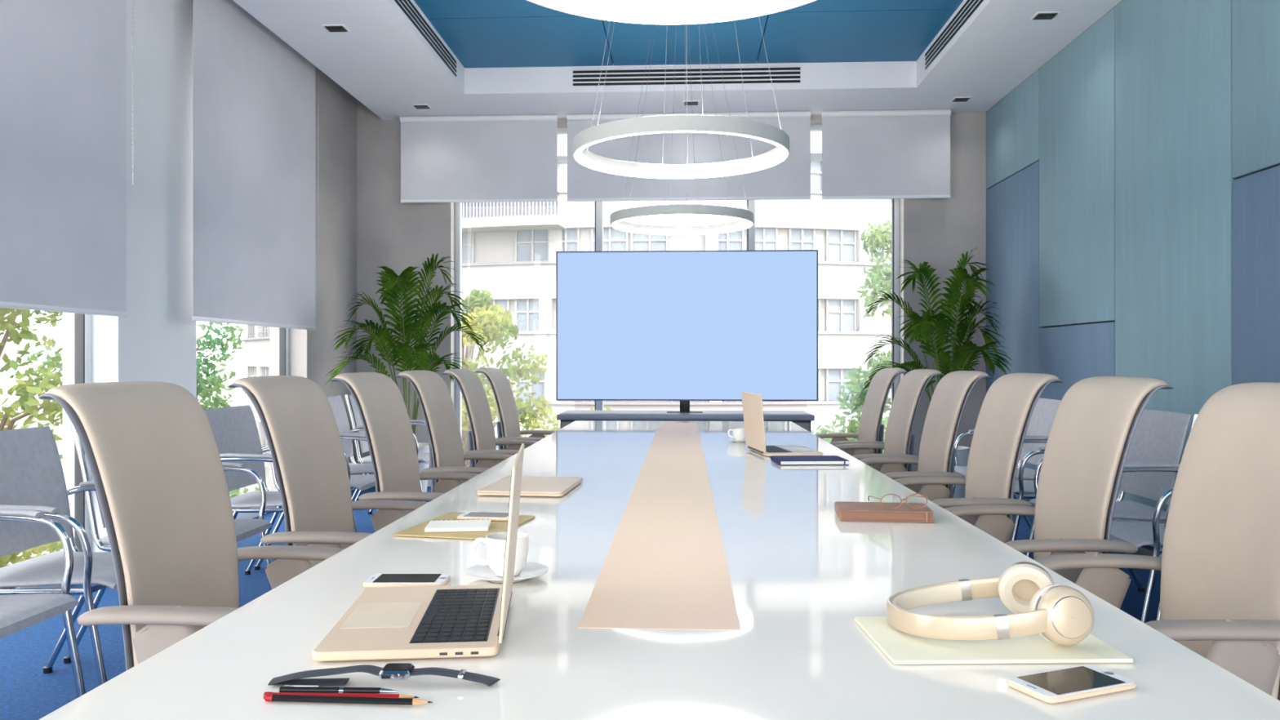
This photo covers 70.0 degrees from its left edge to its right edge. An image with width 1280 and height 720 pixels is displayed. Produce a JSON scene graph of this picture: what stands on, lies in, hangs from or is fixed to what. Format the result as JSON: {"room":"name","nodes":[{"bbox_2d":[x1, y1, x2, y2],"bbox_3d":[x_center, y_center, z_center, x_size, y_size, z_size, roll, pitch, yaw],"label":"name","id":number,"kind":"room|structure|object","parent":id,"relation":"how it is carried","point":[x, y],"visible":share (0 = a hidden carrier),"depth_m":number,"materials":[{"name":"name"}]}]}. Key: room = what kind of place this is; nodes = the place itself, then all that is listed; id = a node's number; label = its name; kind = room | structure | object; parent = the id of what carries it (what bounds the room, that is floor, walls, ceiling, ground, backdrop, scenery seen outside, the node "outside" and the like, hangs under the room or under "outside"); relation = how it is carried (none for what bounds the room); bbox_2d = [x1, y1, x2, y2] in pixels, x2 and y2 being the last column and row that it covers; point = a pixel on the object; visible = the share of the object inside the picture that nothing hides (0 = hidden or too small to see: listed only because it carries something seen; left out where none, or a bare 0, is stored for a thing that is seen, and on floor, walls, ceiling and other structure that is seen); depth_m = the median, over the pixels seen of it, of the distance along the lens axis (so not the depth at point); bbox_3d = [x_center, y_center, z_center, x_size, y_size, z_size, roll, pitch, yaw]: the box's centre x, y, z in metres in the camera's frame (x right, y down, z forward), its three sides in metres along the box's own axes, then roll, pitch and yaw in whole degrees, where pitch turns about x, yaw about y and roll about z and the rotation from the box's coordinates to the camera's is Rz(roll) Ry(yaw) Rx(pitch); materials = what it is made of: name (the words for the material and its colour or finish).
{"room":"conference room","nodes":[
{"label":"conference room","id":0,"kind":"room"},
{"bbox_2d":[62,0,356,551],"bbox_3d":[-2.973,-0.645,2.922,0.300,3.570,10.750,0,0,3],"label":"wall","id":1,"kind":"structure","parent":0,"point":[156,340],"depth_m":5.31,"materials":[{"name":"grey paint"}]},
{"bbox_2d":[15,313,92,588],"bbox_3d":[-2.964,-0.470,3.522,0.070,3.220,2.550,0,0,3],"label":"window","id":2,"kind":"structure","parent":1,"relation":"in","point":[82,322],"depth_m":4.74,"materials":[{"name":"paint"}]},
{"bbox_2d":[235,327,288,519],"bbox_3d":[-2.826,-0.470,6.378,0.060,3.220,1.630,0,0,3],"label":"window","id":3,"kind":"structure","parent":1,"relation":"in","point":[283,332],"depth_m":7.13,"materials":[{"name":"paint"}]},
{"bbox_2d":[0,485,1160,719],"bbox_3d":[-0.074,1.215,2.832,6.100,0.150,11.250,0,0,3],"label":"floor","id":4,"kind":"structure","parent":0,"point":[26,692],"depth_m":3.62,"materials":[{"name":"blue carpet"}]},
{"bbox_2d":[0,508,85,697],"bbox_3d":[-1.919,0.689,2.445,0.600,0.903,0.594,0,0,3],"label":"armchair","id":5,"kind":"object","parent":4,"relation":"on","point":[18,612],"visible":0.95,"depth_m":2.65,"materials":[{"name":"silver metal"}]},
{"bbox_2d":[0,425,117,685],"bbox_3d":[-1.890,0.689,3.065,0.600,0.903,0.594,0,0,3],"label":"armchair","id":6,"kind":"object","parent":4,"relation":"on","point":[32,477],"visible":0.62,"depth_m":3.08,"materials":[{"name":"grey fabric"}]},
{"bbox_2d":[63,423,271,663],"bbox_3d":[-1.859,0.689,3.694,0.600,0.903,0.594,0,0,3],"label":"armchair","id":7,"kind":"object","parent":4,"relation":"on","point":[245,528],"visible":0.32,"depth_m":3.48,"materials":[{"name":"silver metal"}]},
{"bbox_2d":[38,381,345,670],"bbox_3d":[-0.854,0.594,1.995,0.674,1.092,0.636,0,0,2],"label":"office chair","id":8,"kind":"object","parent":4,"relation":"on","point":[151,450],"visible":0.7,"depth_m":1.94,"materials":[{"name":"beige leather"}]},
{"bbox_2d":[204,404,283,574],"bbox_3d":[-1.816,0.689,4.593,0.600,0.903,0.594,0,0,3],"label":"armchair","id":9,"kind":"object","parent":4,"relation":"on","point":[234,428],"visible":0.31,"depth_m":4.57,"materials":[{"name":"grey fabric"}]},
{"bbox_2d":[254,433,375,569],"bbox_3d":[-1.786,0.689,5.222,0.600,0.903,0.594,0,0,3],"label":"armchair","id":10,"kind":"object","parent":4,"relation":"on","point":[361,482],"visible":0.16,"depth_m":5.05,"materials":[{"name":"grey fabric"}]},
{"bbox_2d":[226,375,428,566],"bbox_3d":[-0.818,0.594,2.745,0.674,1.092,0.636,0,0,3],"label":"office chair","id":11,"kind":"object","parent":4,"relation":"on","point":[296,416],"visible":0.48,"depth_m":2.71,"materials":[{"name":"beige leather"}]},
{"bbox_2d":[326,395,419,501],"bbox_3d":[-1.754,0.689,5.871,0.600,0.903,0.594,0,0,3],"label":"armchair","id":12,"kind":"object","parent":4,"relation":"on","point":[336,403],"visible":0.25,"depth_m":6.01,"materials":[{"name":"grey fabric"}]},
{"bbox_2d":[344,394,429,514],"bbox_3d":[-1.724,0.689,6.491,0.600,0.903,0.594,0,0,3],"label":"armchair","id":13,"kind":"object","parent":4,"relation":"on","point":[422,457],"visible":0.3,"depth_m":6.28,"materials":[{"name":"silver metal"}]},
{"bbox_2d":[329,372,479,515],"bbox_3d":[-0.782,0.594,3.494,0.674,1.092,0.636,0,0,3],"label":"office chair","id":14,"kind":"object","parent":4,"relation":"on","point":[380,402],"visible":0.48,"depth_m":3.47,"materials":[{"name":"beige leather"}]},
{"bbox_2d":[324,253,485,492],"bbox_3d":[-1.869,0.147,7.345,1.168,1.986,1.308,0,0,3],"label":"potted palm","id":15,"kind":"object","parent":4,"relation":"on","point":[393,283],"visible":0.88,"depth_m":7.29,"materials":[{"name":"green plant"}]},
{"bbox_2d":[395,369,513,492],"bbox_3d":[-0.746,0.594,4.243,0.674,1.092,0.636,0,0,3],"label":"office chair","id":16,"kind":"object","parent":4,"relation":"on","point":[446,446],"visible":0.39,"depth_m":4.22,"materials":[{"name":"beige leather"}]},
{"bbox_2d":[440,368,537,466],"bbox_3d":[-0.709,0.594,5.012,0.674,1.092,0.636,0,0,2],"label":"office chair","id":17,"kind":"object","parent":4,"relation":"on","point":[482,438],"visible":0.42,"depth_m":4.99,"materials":[{"name":"beige leather"}]},
{"bbox_2d":[475,367,555,449],"bbox_3d":[-0.671,0.594,5.781,0.674,1.092,0.636,0,0,3],"label":"office chair","id":18,"kind":"object","parent":4,"relation":"on","point":[508,428],"visible":0.47,"depth_m":5.76,"materials":[{"name":"beige leather"}]},
{"bbox_2d":[39,420,1279,719],"bbox_3d":[0.138,0.765,3.052,1.386,0.751,5.610,0,0,3],"label":"conference table","id":19,"kind":"object","parent":4,"relation":"on","point":[692,574],"visible":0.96,"depth_m":1.41,"materials":[{"name":"white laminate"}]},
{"bbox_2d":[279,684,399,693],"bbox_3d":[-0.349,0.384,1.064,0.140,0.010,0.009,0,0,2],"label":"ballpoint pen","id":20,"kind":"object","parent":19,"relation":"on","point":[287,688],"visible":0.97,"depth_m":1.06,"materials":[{"name":"black plastic"}]},
{"bbox_2d":[263,691,418,698],"bbox_3d":[-0.341,0.385,1.046,0.178,0.008,0.008,0,0,2],"label":"pencil","id":21,"kind":"object","parent":19,"relation":"on","point":[361,695],"visible":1,"depth_m":1.04,"materials":[{"name":"red paint"}]},
{"bbox_2d":[264,693,432,705],"bbox_3d":[-0.330,0.385,1.035,0.193,0.008,0.008,0,0,4],"label":"pencil","id":22,"kind":"object","parent":19,"relation":"on","point":[268,697],"visible":1,"depth_m":1.03,"materials":[{"name":"black wood"}]},
{"bbox_2d":[267,662,500,686],"bbox_3d":[-0.306,0.379,1.099,0.275,0.019,0.036,0,0,0],"label":"wristwatch","id":23,"kind":"object","parent":19,"relation":"on","point":[391,671],"visible":0.99,"depth_m":1.09,"materials":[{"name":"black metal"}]},
{"bbox_2d":[363,573,450,587],"bbox_3d":[-0.406,0.385,1.596,0.140,0.008,0.072,0,0,0],"label":"smartphone","id":24,"kind":"object","parent":19,"relation":"on","point":[375,580],"visible":0.98,"depth_m":1.58,"materials":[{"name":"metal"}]},
{"bbox_2d":[312,443,524,661],"bbox_3d":[-0.308,0.264,1.351,0.261,0.250,0.340,0,0,-5],"label":"laptop","id":25,"kind":"object","parent":19,"relation":"on","point":[443,621],"visible":1,"depth_m":1.28,"materials":[{"name":"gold metal"}]},
{"bbox_2d":[393,511,535,539],"bbox_3d":[-0.402,0.384,2.142,0.230,0.009,0.300,0,0,13],"label":"clipboard","id":26,"kind":"object","parent":19,"relation":"on","point":[417,531],"visible":0.45,"depth_m":2.06,"materials":[{"name":"yellow paper"}]},
{"bbox_2d":[424,519,491,532],"bbox_3d":[-0.415,0.378,2.095,0.140,0.011,0.106,0,0,-5],"label":"spiral notepad","id":27,"kind":"object","parent":26,"relation":"on","point":[440,526],"visible":1,"depth_m":2.06,"materials":[{"name":"paper"}]},
{"bbox_2d":[456,511,519,520],"bbox_3d":[-0.368,0.380,2.220,0.140,0.008,0.072,0,0,8],"label":"smartphone","id":28,"kind":"object","parent":26,"relation":"on","point":[467,515],"visible":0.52,"depth_m":2.20,"materials":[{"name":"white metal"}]},
{"bbox_2d":[466,531,548,582],"bbox_3d":[-0.237,0.351,1.633,0.146,0.075,0.146,0,0,-6],"label":"coffee cup","id":29,"kind":"object","parent":19,"relation":"on","point":[491,570],"visible":0.77,"depth_m":1.61,"materials":[{"name":"white ceramic"}]},
{"bbox_2d":[476,475,582,496],"bbox_3d":[-0.325,0.381,2.769,0.250,0.015,0.340,0,0,7],"label":"closed laptop","id":30,"kind":"object","parent":19,"relation":"on","point":[531,486],"visible":0.98,"depth_m":2.71,"materials":[{"name":"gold metal"}]},
{"bbox_2d":[726,427,745,442],"bbox_3d":[0.472,0.357,4.342,0.124,0.064,0.124,0,0,3],"label":"coffee cup","id":31,"kind":"object","parent":19,"relation":"on","point":[739,436],"visible":0.88,"depth_m":4.32,"materials":[{"name":"white ceramic"}]},
{"bbox_2d":[742,391,822,456],"bbox_3d":[0.594,0.264,3.854,0.261,0.250,0.340,0,0,-7],"label":"laptop","id":32,"kind":"object","parent":19,"relation":"on","point":[753,411],"visible":1,"depth_m":3.80,"materials":[{"name":"gold metal"}]},
{"bbox_2d":[770,455,848,465],"bbox_3d":[0.642,0.381,3.473,0.262,0.017,0.181,0,0,-2],"label":"notebook","id":33,"kind":"object","parent":19,"relation":"on","point":[780,460],"visible":1,"depth_m":3.41,"materials":[{"name":"paper"}]},
{"bbox_2d":[834,501,933,523],"bbox_3d":[0.601,0.376,2.264,0.222,0.027,0.141,0,0,7],"label":"leather journal","id":34,"kind":"object","parent":19,"relation":"on","point":[845,510],"visible":0.99,"depth_m":2.21,"materials":[{"name":"brown leather"}]},
{"bbox_2d":[867,493,927,509],"bbox_3d":[0.631,0.341,2.266,0.127,0.039,0.122,0,0,-5],"label":"eyeglasses","id":35,"kind":"object","parent":34,"relation":"on","point":[914,494],"visible":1,"depth_m":2.21,"materials":[{"name":"brown metal"}]},
{"bbox_2d":[853,616,1133,664],"bbox_3d":[0.477,0.386,1.270,0.310,0.005,0.200,0,0,-1],"label":"pad","id":36,"kind":"object","parent":19,"relation":"on","point":[900,647],"visible":0.75,"depth_m":1.21,"materials":[{"name":"beige paper"}]},
{"bbox_2d":[886,561,1094,645],"bbox_3d":[0.485,0.341,1.305,0.260,0.079,0.211,0,0,9],"label":"headphones","id":37,"kind":"object","parent":36,"relation":"on","point":[1060,614],"visible":1,"depth_m":1.23,"materials":[{"name":"plastic"}]},
{"bbox_2d":[1006,664,1136,703],"bbox_3d":[0.513,0.385,1.089,0.140,0.008,0.072,0,0,-22],"label":"smartphone","id":38,"kind":"object","parent":19,"relation":"on","point":[1086,681],"visible":1,"depth_m":1.08,"materials":[{"name":"gold metal"}]},
{"bbox_2d":[556,409,814,431],"bbox_3d":[0.314,0.754,6.417,1.730,0.771,0.550,0,0,3],"label":"media console","id":39,"kind":"object","parent":4,"relation":"on","point":[802,419],"visible":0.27,"depth_m":6.17,"materials":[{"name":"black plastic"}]},
{"bbox_2d":[555,249,817,413],"bbox_3d":[0.325,-0.199,6.436,1.830,1.133,0.092,0,0,3],"label":"screen","id":40,"kind":"object","parent":39,"relation":"on","point":[684,326],"visible":1,"depth_m":6.39,"materials":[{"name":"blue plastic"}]},
{"bbox_2d":[815,368,907,467],"bbox_3d":[1.237,0.594,5.525,0.674,1.092,0.636,0,0,2],"label":"office chair","id":41,"kind":"object","parent":4,"relation":"on","point":[871,430],"visible":0.45,"depth_m":5.49,"materials":[{"name":"beige leather"}]},
{"bbox_2d":[834,368,944,487],"bbox_3d":[1.201,0.594,4.796,0.674,1.092,0.636,0,0,3],"label":"office chair","id":42,"kind":"object","parent":4,"relation":"on","point":[899,437],"visible":0.45,"depth_m":4.76,"materials":[{"name":"beige leather"}]},
{"bbox_2d":[859,370,991,498],"bbox_3d":[1.167,0.594,4.076,0.674,1.092,0.636,0,0,3],"label":"office chair","id":43,"kind":"object","parent":4,"relation":"on","point":[937,451],"visible":0.43,"depth_m":4.04,"materials":[{"name":"beige leather"}]},
{"bbox_2d":[862,247,1011,497],"bbox_3d":[2.276,0.133,7.171,1.214,2.014,1.107,0,0,3],"label":"potted palm","id":44,"kind":"object","parent":4,"relation":"on","point":[922,326],"visible":0.78,"depth_m":7.09,"materials":[{"name":"green plant"}]},
{"bbox_2d":[894,373,1063,541],"bbox_3d":[1.132,0.594,3.347,0.674,1.092,0.636,0,0,3],"label":"office chair","id":45,"kind":"object","parent":4,"relation":"on","point":[1007,406],"visible":0.5,"depth_m":3.31,"materials":[{"name":"beige leather"}]},
{"bbox_2d":[953,398,1061,530],"bbox_3d":[2.238,0.689,5.619,0.600,0.903,0.594,0,0,3],"label":"armchair","id":46,"kind":"object","parent":4,"relation":"on","point":[1045,410],"visible":0.23,"depth_m":5.64,"materials":[{"name":"grey fabric"}]},
{"bbox_2d":[944,376,1173,583],"bbox_3d":[1.097,0.594,2.638,0.674,1.092,0.636,0,0,2],"label":"office chair","id":47,"kind":"object","parent":4,"relation":"on","point":[1095,423],"visible":0.56,"depth_m":2.60,"materials":[{"name":"beige leather"}]},
{"bbox_2d":[1011,436,1109,553],"bbox_3d":[2.208,0.689,5.000,0.600,0.903,0.594,0,0,3],"label":"armchair","id":48,"kind":"object","parent":4,"relation":"on","point":[1021,486],"visible":0.12,"depth_m":4.75,"materials":[{"name":"grey fabric"}]},
{"bbox_2d":[1026,408,1197,591],"bbox_3d":[2.173,0.689,4.260,0.600,0.903,0.594,0,0,3],"label":"armchair","id":49,"kind":"object","parent":4,"relation":"on","point":[1159,436],"visible":0.33,"depth_m":4.23,"materials":[{"name":"grey fabric"}]},
{"bbox_2d":[1109,462,1179,622],"bbox_3d":[2.143,0.689,3.641,0.600,0.903,0.594,0,0,3],"label":"armchair","id":50,"kind":"object","parent":4,"relation":"on","point":[1144,535],"visible":0.22,"depth_m":3.52,"materials":[{"name":"grey fabric"}]},
{"bbox_2d":[1033,382,1279,700],"bbox_3d":[1.062,0.594,1.898,0.674,1.092,0.636,0,0,4],"label":"office chair","id":51,"kind":"object","parent":4,"relation":"on","point":[1219,565],"visible":0.66,"depth_m":1.91,"materials":[{"name":"beige leather"}]},
{"bbox_2d":[1155,502,1170,620],"bbox_3d":[2.113,0.689,3.022,0.600,0.903,0.594,0,0,3],"label":"armchair","id":52,"kind":"object","parent":4,"relation":"on","point":[1157,617],"visible":0.02,"depth_m":3.29,"materials":[{"name":"silver metal"}]},
{"bbox_2d":[356,99,989,474],"bbox_3d":[0.190,-0.645,8.300,6.100,3.570,0.300,0,0,3],"label":"wall","id":53,"kind":"structure","parent":0,"point":[393,234],"depth_m":8.24,"materials":[{"name":"grey paint"}]},
{"bbox_2d":[426,480,431,486],"bbox_3d":[0.222,1.100,8.143,5.580,0.080,0.012,0,0,3],"label":"baseboard","id":54,"kind":"structure","parent":53,"relation":"attached to","point":[428,484],"depth_m":8.24,"materials":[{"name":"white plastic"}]},
{"bbox_2d":[454,124,899,439],"bbox_3d":[0.316,-0.490,8.314,4.030,3.260,0.070,0,0,3],"label":"window","id":55,"kind":"structure","parent":53,"relation":"in","point":[814,127],"depth_m":8.31,"materials":[{"name":"paint"}]},
{"bbox_2d":[232,0,1122,119],"bbox_3d":[-0.074,-2.375,2.832,6.100,0.410,11.250,0,0,3],"label":"ceiling","id":56,"kind":"structure","parent":0,"point":[384,62],"depth_m":7.24,"materials":[{"name":"white paint"}]},
{"bbox_2d":[0,0,133,316],"bbox_3d":[-2.683,-1.315,3.741,0.056,2.190,2.014,0,0,3],"label":"roller blind","id":57,"kind":"object","parent":56,"relation":"hanging from","point":[63,63],"visible":1,"depth_m":4.21,"materials":[{"name":"fabric"}]},
{"bbox_2d":[191,0,319,330],"bbox_3d":[-2.562,-1.320,6.243,0.056,2.180,1.824,0,0,3],"label":"roller blind","id":58,"kind":"object","parent":56,"relation":"hanging from","point":[254,93],"visible":0.92,"depth_m":6.04,"materials":[{"name":"fabric"}]},
{"bbox_2d":[322,24,350,31],"bbox_3d":[-1.985,-2.164,5.973,0.140,0.015,0.120,0,0,3],"label":"recessed light","id":59,"kind":"object","parent":56,"relation":"in","point":[330,28],"visible":1,"depth_m":5.95,"materials":[{"name":"white plastic"}]},
{"bbox_2d":[411,104,431,109],"bbox_3d":[-1.866,-2.164,7.819,0.140,0.015,0.120,0,0,3],"label":"recessed light","id":60,"kind":"object","parent":56,"relation":"in","point":[415,106],"visible":1,"depth_m":7.79,"materials":[{"name":"white plastic"}]},
{"bbox_2d":[394,0,456,76],"bbox_3d":[-1.501,-2.283,6.079,0.016,0.120,2.200,0,0,3],"label":"ceiling vent","id":61,"kind":"object","parent":56,"relation":"in","point":[396,1],"visible":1,"depth_m":6.37,"materials":[{"name":"black plastic"}]},
{"bbox_2d":[400,114,557,203],"bbox_3d":[-1.431,-1.784,8.108,1.400,0.769,0.056,0,0,3],"label":"roller blind","id":62,"kind":"object","parent":56,"relation":"hanging from","point":[472,158],"visible":1,"depth_m":8.11,"materials":[{"name":"fabric"}]},
{"bbox_2d":[525,0,817,25],"bbox_3d":[0.075,-1.614,1.869,0.904,1.532,0.904,0,0,3],"label":"pendant lamp","id":63,"kind":"object","parent":56,"relation":"hanging from","point":[657,12],"visible":1,"depth_m":2.27,"materials":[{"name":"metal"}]},
{"bbox_2d":[572,16,789,178],"bbox_3d":[0.170,-1.614,3.836,0.904,1.532,0.904,0,0,3],"label":"pendant lamp","id":64,"kind":"object","parent":56,"relation":"hanging from","point":[686,122],"visible":1,"depth_m":3.64,"materials":[{"name":"metal"}]},
{"bbox_2d":[609,22,753,235],"bbox_3d":[0.263,-1.614,5.774,0.904,1.532,0.904,0,0,3],"label":"pendant lamp","id":65,"kind":"object","parent":56,"relation":"hanging from","point":[617,218],"visible":1,"depth_m":5.63,"materials":[{"name":"metal"}]},
{"bbox_2d":[573,66,800,85],"bbox_3d":[0.370,-2.288,7.370,1.830,0.131,0.022,0,0,3],"label":"ceiling vent","id":66,"kind":"object","parent":56,"relation":"in","point":[788,73],"visible":1,"depth_m":7.36,"materials":[{"name":"black plastic"}]},
{"bbox_2d":[566,111,810,201],"bbox_3d":[0.422,-1.784,8.019,2.130,0.769,0.056,0,0,3],"label":"roller blind","id":67,"kind":"object","parent":56,"relation":"hanging from","point":[789,180],"visible":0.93,"depth_m":8.01,"materials":[{"name":"fabric"}]},
{"bbox_2d":[413,0,963,67],"bbox_3d":[0.169,-2.404,2.885,3.640,0.048,8.980,0,0,3],"label":"panel","id":68,"kind":"object","parent":56,"relation":"attached to","point":[481,33],"depth_m":6.71,"materials":[{"name":"blue paint"}]},
{"bbox_2d":[683,100,699,105],"bbox_3d":[0.432,-2.164,7.708,0.140,0.015,0.120,0,0,3],"label":"recessed light","id":69,"kind":"object","parent":56,"relation":"in","point":[689,102],"visible":0.96,"depth_m":7.68,"materials":[{"name":"white plastic"}]},
{"bbox_2d":[821,109,951,199],"bbox_3d":[2.135,-1.784,7.936,1.100,0.769,0.056,0,0,3],"label":"roller blind","id":70,"kind":"object","parent":56,"relation":"hanging from","point":[867,154],"visible":1,"depth_m":7.93,"materials":[{"name":"fabric"}]},
{"bbox_2d":[924,0,983,69],"bbox_3d":[2.139,-2.283,5.904,0.016,0.120,2.200,0,0,3],"label":"ceiling vent","id":71,"kind":"object","parent":56,"relation":"in","point":[980,2],"visible":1,"depth_m":6.31,"materials":[{"name":"black plastic"}]},
{"bbox_2d":[950,97,971,102],"bbox_3d":[2.669,-2.164,7.600,0.140,0.015,0.120,0,0,3],"label":"recessed light","id":72,"kind":"object","parent":56,"relation":"in","point":[955,99],"visible":1,"depth_m":7.58,"materials":[{"name":"white plastic"}]},
{"bbox_2d":[1030,11,1060,19],"bbox_3d":[2.550,-2.164,5.754,0.140,0.015,0.120,0,0,3],"label":"recessed light","id":73,"kind":"object","parent":56,"relation":"in","point":[1039,15],"visible":1,"depth_m":5.73,"materials":[{"name":"white plastic"}]},
{"bbox_2d":[986,0,1279,547],"bbox_3d":[2.873,-0.645,2.690,0.200,3.570,11.250,0,0,3],"label":"wall","id":74,"kind":"structure","parent":0,"point":[1133,177],"depth_m":5.22,"materials":[{"name":"teal fabric"}]},
{"bbox_2d":[1013,496,1159,555],"bbox_3d":[2.785,1.100,2.644,0.052,0.080,10.750,0,0,3],"label":"baseboard","id":75,"kind":"structure","parent":74,"relation":"attached to","point":[1141,551],"depth_m":5.26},
{"label":"outside","id":76,"kind":"structure","parent":0,"visible":0},
{"bbox_2d":[0,400,269,564],"bbox_3d":[2.167,5.390,44.948,160.000,0.100,150.000,0,0,3],"label":"ground","id":77,"kind":"structure","parent":76,"point":[58,430],"depth_m":72.49,"materials":[{"name":"grey concrete"}]},
{"bbox_2d":[0,307,62,568],"bbox_3d":[-7.808,1.834,10.801,4.361,7.028,3.506,0,0,-40],"label":"street tree","id":78,"kind":"object","parent":77,"relation":"on","point":[26,390],"visible":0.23,"depth_m":10.49,"materials":[{"name":"green plant"}]},
{"bbox_2d":[26,312,259,555],"bbox_3d":[-8.084,1.954,14.971,3.277,6.789,3.013,0,0,-36],"label":"street tree","id":79,"kind":"object","parent":77,"relation":"on","point":[203,391],"visible":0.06,"depth_m":15.25,"materials":[{"name":"green plant"}]},
{"bbox_2d":[462,288,551,466],"bbox_3d":[-3.018,1.949,15.796,2.637,6.799,2.615,0,0,-43],"label":"street tree","id":80,"kind":"object","parent":77,"relation":"on","point":[493,325],"visible":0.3,"depth_m":15.63,"materials":[{"name":"green plant"}]},
{"bbox_2d":[519,404,611,436],"bbox_3d":[-1.254,3.102,18.253,3.405,4.504,2.730,0,0,29],"label":"bush","id":81,"kind":"object","parent":77,"relation":"on","point":[554,418],"visible":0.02,"depth_m":18.49,"materials":[{"name":"green plant"}]},
{"bbox_2d":[241,131,891,467],"bbox_3d":[-2.118,-4.260,42.083,44.059,20.400,14.155,0,0,10],"label":"apartment building","id":82,"kind":"structure","parent":77,"relation":"on","point":[509,249],"depth_m":36.74,"materials":[{"name":"white concrete"}]},
{"bbox_2d":[810,411,889,453],"bbox_3d":[3.531,3.080,16.838,2.374,4.547,2.804,0,0,-32],"label":"street tree","id":83,"kind":"object","parent":77,"relation":"on","point":[884,420],"visible":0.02,"depth_m":16.29,"materials":[{"name":"green plant"}]},
{"bbox_2d":[822,220,891,450],"bbox_3d":[4.370,1.584,14.302,2.567,7.527,2.533,0,0,-12],"label":"street tree","id":84,"kind":"object","parent":77,"relation":"on","point":[877,276],"visible":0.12,"depth_m":14.33,"materials":[{"name":"green plant"}]}
]}

